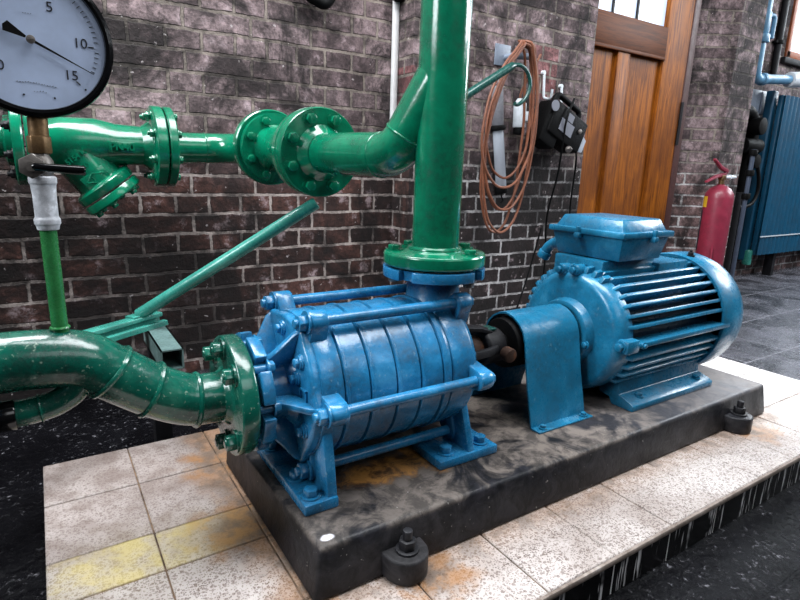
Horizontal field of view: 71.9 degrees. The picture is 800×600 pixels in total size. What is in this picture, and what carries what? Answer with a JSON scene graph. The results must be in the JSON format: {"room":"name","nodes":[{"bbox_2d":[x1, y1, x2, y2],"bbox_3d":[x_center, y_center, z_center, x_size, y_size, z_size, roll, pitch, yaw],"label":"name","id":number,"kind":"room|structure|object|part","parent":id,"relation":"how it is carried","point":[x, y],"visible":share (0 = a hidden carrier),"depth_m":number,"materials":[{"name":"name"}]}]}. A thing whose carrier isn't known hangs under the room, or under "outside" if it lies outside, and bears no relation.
{"room":"mechanical room","nodes":[
{"label":"mechanical room","id":0,"kind":"room"},
{"bbox_2d":[0,0,392,400],"bbox_3d":[-1.876,-0.997,1.073,4.185,2.785,0.400,-7,16,-32],"label":"wall","id":1,"kind":"structure","parent":0,"point":[215,64],"depth_m":1.81,"materials":[{"name":"brick"}]},
{"bbox_2d":[306,0,334,9],"bbox_3d":[-0.276,-1.101,1.827,0.254,0.245,0.036,-7,16,-32],"label":"hose","id":2,"kind":"object","parent":1,"relation":"hanging from","point":[321,4],"visible":1,"depth_m":1.85,"materials":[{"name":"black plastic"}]},
{"bbox_2d":[390,1,399,117],"bbox_3d":[-0.005,-1.358,1.958,0.022,1.580,0.023,-7,16,-32],"label":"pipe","id":3,"kind":"structure","parent":1,"relation":"attached to","point":[396,5],"depth_m":2.06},
{"bbox_2d":[0,266,799,599],"bbox_3d":[2.419,0.384,1.889,12.000,0.050,4.700,-7,16,-32],"label":"floor","id":4,"kind":"structure","parent":0,"point":[755,555],"depth_m":1.20,"materials":[{"name":"black stone"}]},
{"bbox_2d":[83,198,318,441],"bbox_3d":[-0.626,0.106,1.166,0.909,0.638,0.307,-11,19,-42],"label":"support","id":5,"kind":"object","parent":4,"relation":"on","point":[162,345],"visible":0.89,"depth_m":1.29,"materials":[{"name":"green metal"}]},
{"bbox_3d":[-0.724,0.110,1.066,0.050,0.030,0.663,8,15,23],"label":"channel rail","id":6,"kind":"part","parent":5,"relation":"part of","materials":[{"name":"green metal"}]},
{"bbox_3d":[-0.601,0.241,1.385,0.040,0.275,0.040,-7,16,-32],"label":"post","id":7,"kind":"part","parent":5,"relation":"part of","materials":[{"name":"metal"}]},
{"bbox_2d":[43,357,799,599],"bbox_3d":[0.338,0.369,1.393,2.077,0.080,0.803,-7,16,-32],"label":"platform","id":8,"kind":"object","parent":4,"relation":"on","point":[169,519],"visible":0.44,"depth_m":1.01,"materials":[{"name":"tile"}]},
{"bbox_2d":[226,365,763,599],"bbox_3d":[0.333,0.298,1.336,1.359,0.084,0.506,-7,16,-32],"label":"concrete plinth","id":9,"kind":"object","parent":8,"relation":"on","point":[395,509],"visible":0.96,"depth_m":1.03,"materials":[{"name":"concrete"}]},
{"bbox_2d":[235,262,524,516],"bbox_3d":[0.060,0.106,1.137,0.772,0.364,0.341,-7,16,-32],"label":"pump","id":10,"kind":"object","parent":9,"relation":"on","point":[330,377],"visible":0.84,"depth_m":0.96,"materials":[{"name":"blue metal"}]},
{"bbox_2d":[0,176,260,455],"bbox_3d":[-0.876,0.107,0.517,1.454,0.454,0.201,-7,16,-32],"label":"pipe","id":11,"kind":"object","parent":10,"relation":"attached to","point":[78,364],"visible":0.98,"depth_m":0.78,"materials":[{"name":"green metal"}]},
{"bbox_2d":[28,176,60,230],"bbox_3d":[-0.467,-0.128,0.727,0.032,0.070,0.032,-7,16,-32],"label":"socket","id":12,"kind":"object","parent":11,"relation":"attached to","point":[43,188],"depth_m":0.72,"materials":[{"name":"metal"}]},
{"bbox_2d":[18,117,85,178],"bbox_3d":[-0.447,-0.195,0.708,0.074,0.076,0.050,-5,15,-25],"label":"valve","id":13,"kind":"object","parent":11,"relation":"attached to","point":[38,162],"visible":1,"depth_m":0.70,"materials":[{"name":"metal"}]},
{"bbox_2d":[0,0,113,118],"bbox_3d":[-0.464,-0.321,0.693,0.182,0.186,0.053,-7,16,-32],"label":"pressure gauge","id":14,"kind":"object","parent":13,"relation":"on","point":[57,56],"visible":1,"depth_m":0.69},
{"bbox_3d":[-0.432,-0.166,0.701,0.059,0.015,0.012,-5,15,-26],"label":"lever","id":15,"kind":"part","parent":13,"relation":"part of","materials":[{"name":"black metal"}]},
{"bbox_3d":[-0.156,0.157,0.896,0.004,0.026,0.027,-7,16,-32],"label":"cast plate","id":16,"kind":"part","parent":10,"relation":"part of","materials":[{"name":"blue metal"}]},
{"bbox_3d":[-0.181,0.146,0.988,0.055,0.262,0.277,-7,16,-32],"label":"suction casing","id":17,"kind":"part","parent":10,"relation":"part of","materials":[{"name":"blue metal"}]},
{"bbox_3d":[-0.138,0.141,1.016,0.046,0.266,0.266,-7,16,-32],"label":"stage casing","id":18,"kind":"part","parent":10,"relation":"part of","materials":[{"name":"blue metal"}]},
{"bbox_3d":[-0.089,-0.013,1.100,0.282,0.020,0.020,-7,16,-32],"label":"tie rod","id":19,"kind":"part","parent":10,"relation":"part of","materials":[{"name":"blue metal"}]},
{"bbox_3d":[-0.096,0.135,1.042,0.050,0.266,0.266,-7,16,-32],"label":"stage casing","id":20,"kind":"part","parent":10,"relation":"part of","materials":[{"name":"blue metal"}]},
{"bbox_2d":[275,0,485,272],"bbox_3d":[-0.025,-0.577,1.073,0.490,0.984,0.202,14,18,40],"label":"pipe","id":21,"kind":"object","parent":10,"relation":"on","point":[318,152],"visible":1,"depth_m":1.03,"materials":[{"name":"green metal"}]},
{"bbox_2d":[240,107,306,194],"bbox_3d":[-0.269,-0.373,1.394,0.201,0.202,0.277,-7,16,-32],"label":"valve","id":22,"kind":"object","parent":21,"relation":"attached to","point":[259,136],"visible":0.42,"depth_m":1.44,"materials":[{"name":"green metal"}]},
{"bbox_2d":[161,107,286,186],"bbox_3d":[-0.538,-0.431,1.572,0.490,0.218,0.253,9,15,28],"label":"pipe","id":23,"kind":"object","parent":22,"relation":"attached to","point":[184,147],"visible":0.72,"depth_m":1.55,"materials":[{"name":"green metal"}]},
{"bbox_2d":[22,106,169,217],"bbox_3d":[-0.827,-0.383,1.510,0.319,0.301,0.294,-7,16,-32],"label":"y-strainer","id":24,"kind":"object","parent":23,"relation":"attached to","point":[100,146],"visible":0.89,"depth_m":1.44,"materials":[{"name":"green metal"}]},
{"bbox_2d":[0,108,28,184],"bbox_3d":[-1.460,-0.347,1.100,1.182,0.218,0.294,-7,16,-32],"label":"pipe","id":25,"kind":"object","parent":24,"relation":"attached to","point":[12,143],"visible":0.81,"depth_m":1.30,"materials":[{"name":"green metal"}]},
{"bbox_3d":[-0.824,-0.355,1.464,0.205,0.215,0.158,-7,16,-32],"label":"basket leg","id":26,"kind":"part","parent":24,"relation":"part of","materials":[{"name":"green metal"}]},
{"bbox_3d":[-0.790,-0.318,1.432,0.072,0.065,0.012,-7,16,-32],"label":"emblem plate","id":27,"kind":"part","parent":24,"relation":"part of","materials":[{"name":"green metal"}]},
{"bbox_3d":[-0.734,-0.403,1.454,0.064,0.028,0.016,-7,16,-32],"label":"pressure plate","id":28,"kind":"part","parent":24,"relation":"part of","materials":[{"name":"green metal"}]},
{"bbox_3d":[-0.053,0.130,1.069,0.048,0.266,0.266,-7,16,-32],"label":"stage casing","id":29,"kind":"part","parent":10,"relation":"part of","materials":[{"name":"blue metal"}]},
{"bbox_3d":[-0.016,0.273,1.039,0.282,0.020,0.020,-7,16,-32],"label":"tie rod","id":30,"kind":"part","parent":10,"relation":"part of","materials":[{"name":"blue metal"}]},
{"bbox_3d":[-0.007,0.019,0.977,0.282,0.020,0.020,-7,16,-32],"label":"tie rod","id":31,"kind":"part","parent":10,"relation":"part of","materials":[{"name":"blue metal"}]},
{"bbox_3d":[-0.011,0.125,1.095,0.047,0.266,0.266,-7,16,-32],"label":"stage casing","id":32,"kind":"part","parent":10,"relation":"part of","materials":[{"name":"blue metal"}]},
{"bbox_3d":[0.029,0.163,0.947,0.282,0.020,0.020,-7,16,-32],"label":"tie rod","id":33,"kind":"part","parent":10,"relation":"part of","materials":[{"name":"blue metal"}]},
{"bbox_3d":[0.018,0.122,1.113,0.020,0.267,0.267,-7,16,-32],"label":"stage casing","id":34,"kind":"part","parent":10,"relation":"part of","materials":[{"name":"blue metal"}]},
{"bbox_3d":[0.073,0.095,1.143,0.151,0.306,0.263,-7,16,-32],"label":"discharge casing","id":35,"kind":"part","parent":10,"relation":"part of","materials":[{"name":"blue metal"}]},
{"bbox_2d":[472,304,592,433],"bbox_3d":[0.307,0.135,1.309,0.174,0.242,0.260,-7,16,-32],"label":"guard","id":36,"kind":"object","parent":9,"relation":"on","point":[550,332],"visible":0.78,"depth_m":1.25,"materials":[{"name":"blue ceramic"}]},
{"bbox_2d":[526,213,742,411],"bbox_3d":[0.627,-0.003,1.492,0.575,0.446,0.367,-7,16,-32],"label":"motor","id":37,"kind":"object","parent":9,"relation":"on","point":[646,317],"visible":0.77,"depth_m":1.35,"materials":[{"name":"blue metal"}]},
{"bbox_3d":[0.533,-0.191,1.397,0.200,0.042,0.226,-7,16,-32],"label":"lid","id":38,"kind":"part","parent":37,"relation":"part of","materials":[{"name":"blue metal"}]},
{"bbox_2d":[695,158,736,266],"bbox_3d":[1.756,-0.373,3.098,0.148,0.812,0.233,10,16,30],"label":"fire extinguisher","id":39,"kind":"object","parent":4,"relation":"on","point":[718,200],"visible":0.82,"depth_m":3.05,"materials":[{"name":"red metal"}]},
{"bbox_3d":[1.728,-0.669,3.015,0.185,0.056,0.018,-7,16,-32],"label":"carry handle","id":40,"kind":"part","parent":39,"relation":"part of","materials":[{"name":"red metal"}]},
{"bbox_3d":[1.757,-0.733,3.018,0.150,0.075,0.018,-7,16,-32],"label":"squeeze lever","id":41,"kind":"part","parent":39,"relation":"part of","materials":[{"name":"red metal"}]},
{"bbox_2d":[726,175,736,179],"bbox_3d":[1.836,-0.683,3.071,0.093,0.028,0.028,-3,14,-20],"label":"outlet","id":42,"kind":"object","parent":39,"relation":"attached to","point":[729,177],"depth_m":3.06,"materials":[{"name":"white plastic"}]},
{"bbox_2d":[723,192,741,272],"bbox_3d":[2.140,-0.381,3.579,0.052,0.625,0.052,-7,16,-32],"label":"conduit","id":43,"kind":"object","parent":4,"relation":"on","point":[737,202],"visible":0.47,"depth_m":3.54,"materials":[{"name":"metal"}]},
{"bbox_2d":[730,149,757,278],"bbox_3d":[2.127,-0.481,3.440,0.047,0.885,0.048,-7,16,-32],"label":"conduit","id":44,"kind":"object","parent":4,"relation":"on","point":[749,173],"visible":0.96,"depth_m":3.40,"materials":[{"name":"black plastic"}]},
{"bbox_2d":[729,105,767,273],"bbox_3d":[2.296,-0.701,3.732,0.329,1.187,0.137,-7,16,-32],"label":"valve","id":45,"kind":"object","parent":4,"relation":"on","point":[756,126],"visible":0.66,"depth_m":3.67,"materials":[{"name":"metal"}]},
{"bbox_2d":[737,90,799,275],"bbox_3d":[3.329,-0.879,4.374,1.975,1.295,0.116,-7,16,-32],"label":"radiator","id":46,"kind":"object","parent":4,"relation":"on","point":[777,226],"visible":1,"depth_m":3.92,"materials":[{"name":"blue metal"}]},
{"bbox_3d":[2.809,-0.301,4.191,0.040,0.225,0.060,-7,16,-32],"label":"leg","id":47,"kind":"part","parent":46,"relation":"part of","materials":[{"name":"metal"}]},
{"bbox_3d":[3.363,-0.947,4.341,1.938,1.085,0.048,-7,16,-32],"label":"panel","id":48,"kind":"part","parent":46,"relation":"part of","materials":[{"name":"blue metal"}]},
{"bbox_2d":[755,0,799,86],"bbox_3d":[2.462,-2.084,3.388,0.685,1.485,0.105,-7,16,-32],"label":"pipe","id":49,"kind":"object","parent":46,"relation":"attached to","point":[790,79],"visible":0.63,"depth_m":3.37,"materials":[{"name":"blue metal"}]},
{"bbox_3d":[2.640,-1.465,3.669,0.212,0.113,0.096,-6,16,-29],"label":"valve knob","id":50,"kind":"part","parent":49,"relation":"part of","materials":[{"name":"white plastic"}]},
{"bbox_2d":[389,0,598,325],"bbox_3d":[0.324,-1.244,2.394,0.970,2.785,0.520,-7,16,-32],"label":"wall","id":51,"kind":"structure","parent":0,"point":[563,32],"depth_m":2.35,"materials":[{"name":"grey brick"}]},
{"bbox_2d":[490,86,507,202],"bbox_3d":[0.409,-0.633,2.269,0.113,0.464,0.062,-7,16,-32],"label":"lamp","id":52,"kind":"object","parent":51,"relation":"attached to","point":[498,127],"visible":0.83,"depth_m":2.25,"materials":[{"name":"grey plastic"}]},
{"bbox_2d":[467,62,531,106],"bbox_3d":[0.234,-0.746,2.031,0.507,0.258,0.205,-7,16,-32],"label":"rod","id":53,"kind":"object","parent":51,"relation":"attached to","point":[509,67],"visible":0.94,"depth_m":1.98,"materials":[{"name":"teal metal"}]},
{"bbox_2d":[494,43,528,65],"bbox_3d":[0.460,-0.974,2.197,0.168,0.080,0.062,-7,16,-32],"label":"hook","id":54,"kind":"object","parent":51,"relation":"attached to","point":[502,52],"visible":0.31,"depth_m":2.19,"materials":[{"name":"grey metal"}]},
{"bbox_3d":[0.408,-0.975,2.197,0.082,0.080,0.006,-7,16,-32],"label":"plate","id":55,"kind":"part","parent":54,"relation":"part of","materials":[{"name":"grey metal"}]},
{"bbox_2d":[479,40,541,233],"bbox_3d":[0.420,-0.645,2.213,0.317,0.752,0.096,-7,16,-32],"label":"cable","id":56,"kind":"object","parent":54,"relation":"hanging from","point":[521,116],"visible":0.94,"depth_m":2.21,"materials":[{"name":"orange plastic"}]},
{"bbox_2d":[512,98,528,134],"bbox_3d":[0.491,-0.750,2.256,0.056,0.140,0.058,-7,16,-32],"label":"socket","id":57,"kind":"object","parent":51,"relation":"attached to","point":[520,115],"depth_m":2.24,"materials":[{"name":"white plastic"}]},
{"bbox_2d":[541,70,553,99],"bbox_3d":[0.618,-0.903,2.319,0.019,0.123,0.066,-8,17,-35],"label":"wall hook","id":58,"kind":"object","parent":51,"relation":"attached to","point":[543,72],"visible":0.97,"depth_m":2.32,"materials":[{"name":"white metal"}]},
{"bbox_2d":[558,84,569,107],"bbox_3d":[0.712,-0.872,2.389,0.019,0.123,0.066,-8,17,-35],"label":"wall hook","id":59,"kind":"object","parent":51,"relation":"attached to","point":[560,86],"visible":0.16,"depth_m":2.39,"materials":[{"name":"white metal"}]},
{"bbox_2d":[516,92,587,308],"bbox_3d":[0.681,-0.373,2.452,0.373,1.037,0.119,-7,16,-32],"label":"control box","id":60,"kind":"object","parent":59,"relation":"hanging from","point":[559,128],"visible":0.79,"depth_m":2.33,"materials":[{"name":"black plastic"}]},
{"bbox_3d":[0.566,-0.094,2.503,0.179,0.458,0.013,-9,17,-39],"label":"cord","id":61,"kind":"part","parent":60,"relation":"part of","materials":[{"name":"black plastic"}]},
{"bbox_3d":[0.647,-0.357,2.434,0.151,1.012,0.115,-7,16,-32],"label":"cord","id":62,"kind":"part","parent":60,"relation":"part of","materials":[{"name":"black plastic"}]},
{"bbox_3d":[0.712,-0.818,2.367,0.195,0.131,0.025,-7,16,-32],"label":"handle","id":63,"kind":"part","parent":60,"relation":"part of","materials":[{"name":"black plastic"}]},
{"bbox_3d":[0.719,-0.641,2.351,0.028,0.029,0.027,-1,14,-11],"label":"knob","id":64,"kind":"part","parent":60,"relation":"part of","materials":[{"name":"metal"}]},
{"bbox_3d":[0.772,-0.282,2.552,0.017,0.810,0.154,7,14,20],"label":"cord","id":65,"kind":"part","parent":60,"relation":"part of","materials":[{"name":"black plastic"}]},
{"bbox_3d":[0.783,-0.680,2.398,0.049,0.076,0.021,-7,16,-32],"label":"glass","id":66,"kind":"part","parent":60,"relation":"part of","materials":[{"name":"glass"}]},
{"bbox_2d":[577,0,694,223],"bbox_3d":[1.145,-1.270,2.780,1.037,2.665,0.066,-7,16,-32],"label":"door","id":67,"kind":"structure","parent":51,"relation":"in","point":[635,112],"depth_m":2.90,"materials":[{"name":"brown wood"}]},
{"bbox_3d":[1.101,-1.319,2.739,0.710,0.163,0.049,-7,16,-32],"label":"rail","id":68,"kind":"part","parent":67,"relation":"part of","materials":[{"name":"brown wood"}]},
{"bbox_3d":[1.115,-1.882,2.615,0.695,1.000,0.010,-7,16,-32],"label":"pane","id":69,"kind":"part","parent":67,"relation":"part of","materials":[{"name":"white glass"}]},
{"bbox_2d":[666,0,768,263],"bbox_3d":[1.746,-1.416,3.295,0.475,2.785,0.515,-7,16,-32],"label":"wall pier","id":70,"kind":"object","parent":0,"point":[730,32],"visible":0.27,"depth_m":3.16,"materials":[{"name":"grey brick"}]},
{"bbox_2d":[661,0,701,252],"bbox_3d":[1.587,-1.277,3.084,0.055,2.565,0.065,-7,16,-32],"label":"trim","id":71,"kind":"structure","parent":70,"relation":"attached to","point":[697,9],"depth_m":3.10,"materials":[{"name":"brown wood"}]},
{"bbox_2d":[734,0,799,275],"bbox_3d":[4.146,-1.741,4.963,5.400,2.785,0.250,-7,16,-32],"label":"wall","id":72,"kind":"structure","parent":0,"point":[789,259],"depth_m":3.95,"materials":[{"name":"grey brick"}]},
{"bbox_2d":[751,89,766,114],"bbox_3d":[2.435,-1.348,3.756,0.240,0.150,0.037,-7,16,-32],"label":"wall box","id":73,"kind":"object","parent":72,"relation":"attached to","point":[758,97],"visible":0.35,"depth_m":3.74,"materials":[{"name":"grey metal"}]},
{"bbox_2d":[770,0,789,74],"bbox_3d":[2.581,-2.199,3.627,0.100,1.365,0.062,-7,16,-32],"label":"downpipe","id":74,"kind":"object","parent":72,"relation":"attached to","point":[779,41],"visible":0.92,"depth_m":3.71,"materials":[{"name":"metal"}]},
{"bbox_2d":[780,0,799,67],"bbox_3d":[3.742,-2.394,4.377,2.570,1.265,0.070,-7,16,-32],"label":"window","id":75,"kind":"structure","parent":72,"relation":"in","point":[791,57],"depth_m":3.85,"materials":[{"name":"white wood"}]},
{"bbox_3d":[3.723,-1.800,4.520,2.570,0.041,0.070,-7,16,-32],"label":"sill","id":76,"kind":"part","parent":75,"relation":"part of","materials":[{"name":"metal"}]},
{"bbox_3d":[3.779,-2.441,4.395,2.480,1.180,0.010,-7,16,-32],"label":"pane","id":77,"kind":"part","parent":75,"relation":"part of","materials":[{"name":"white glass"}]}
]}

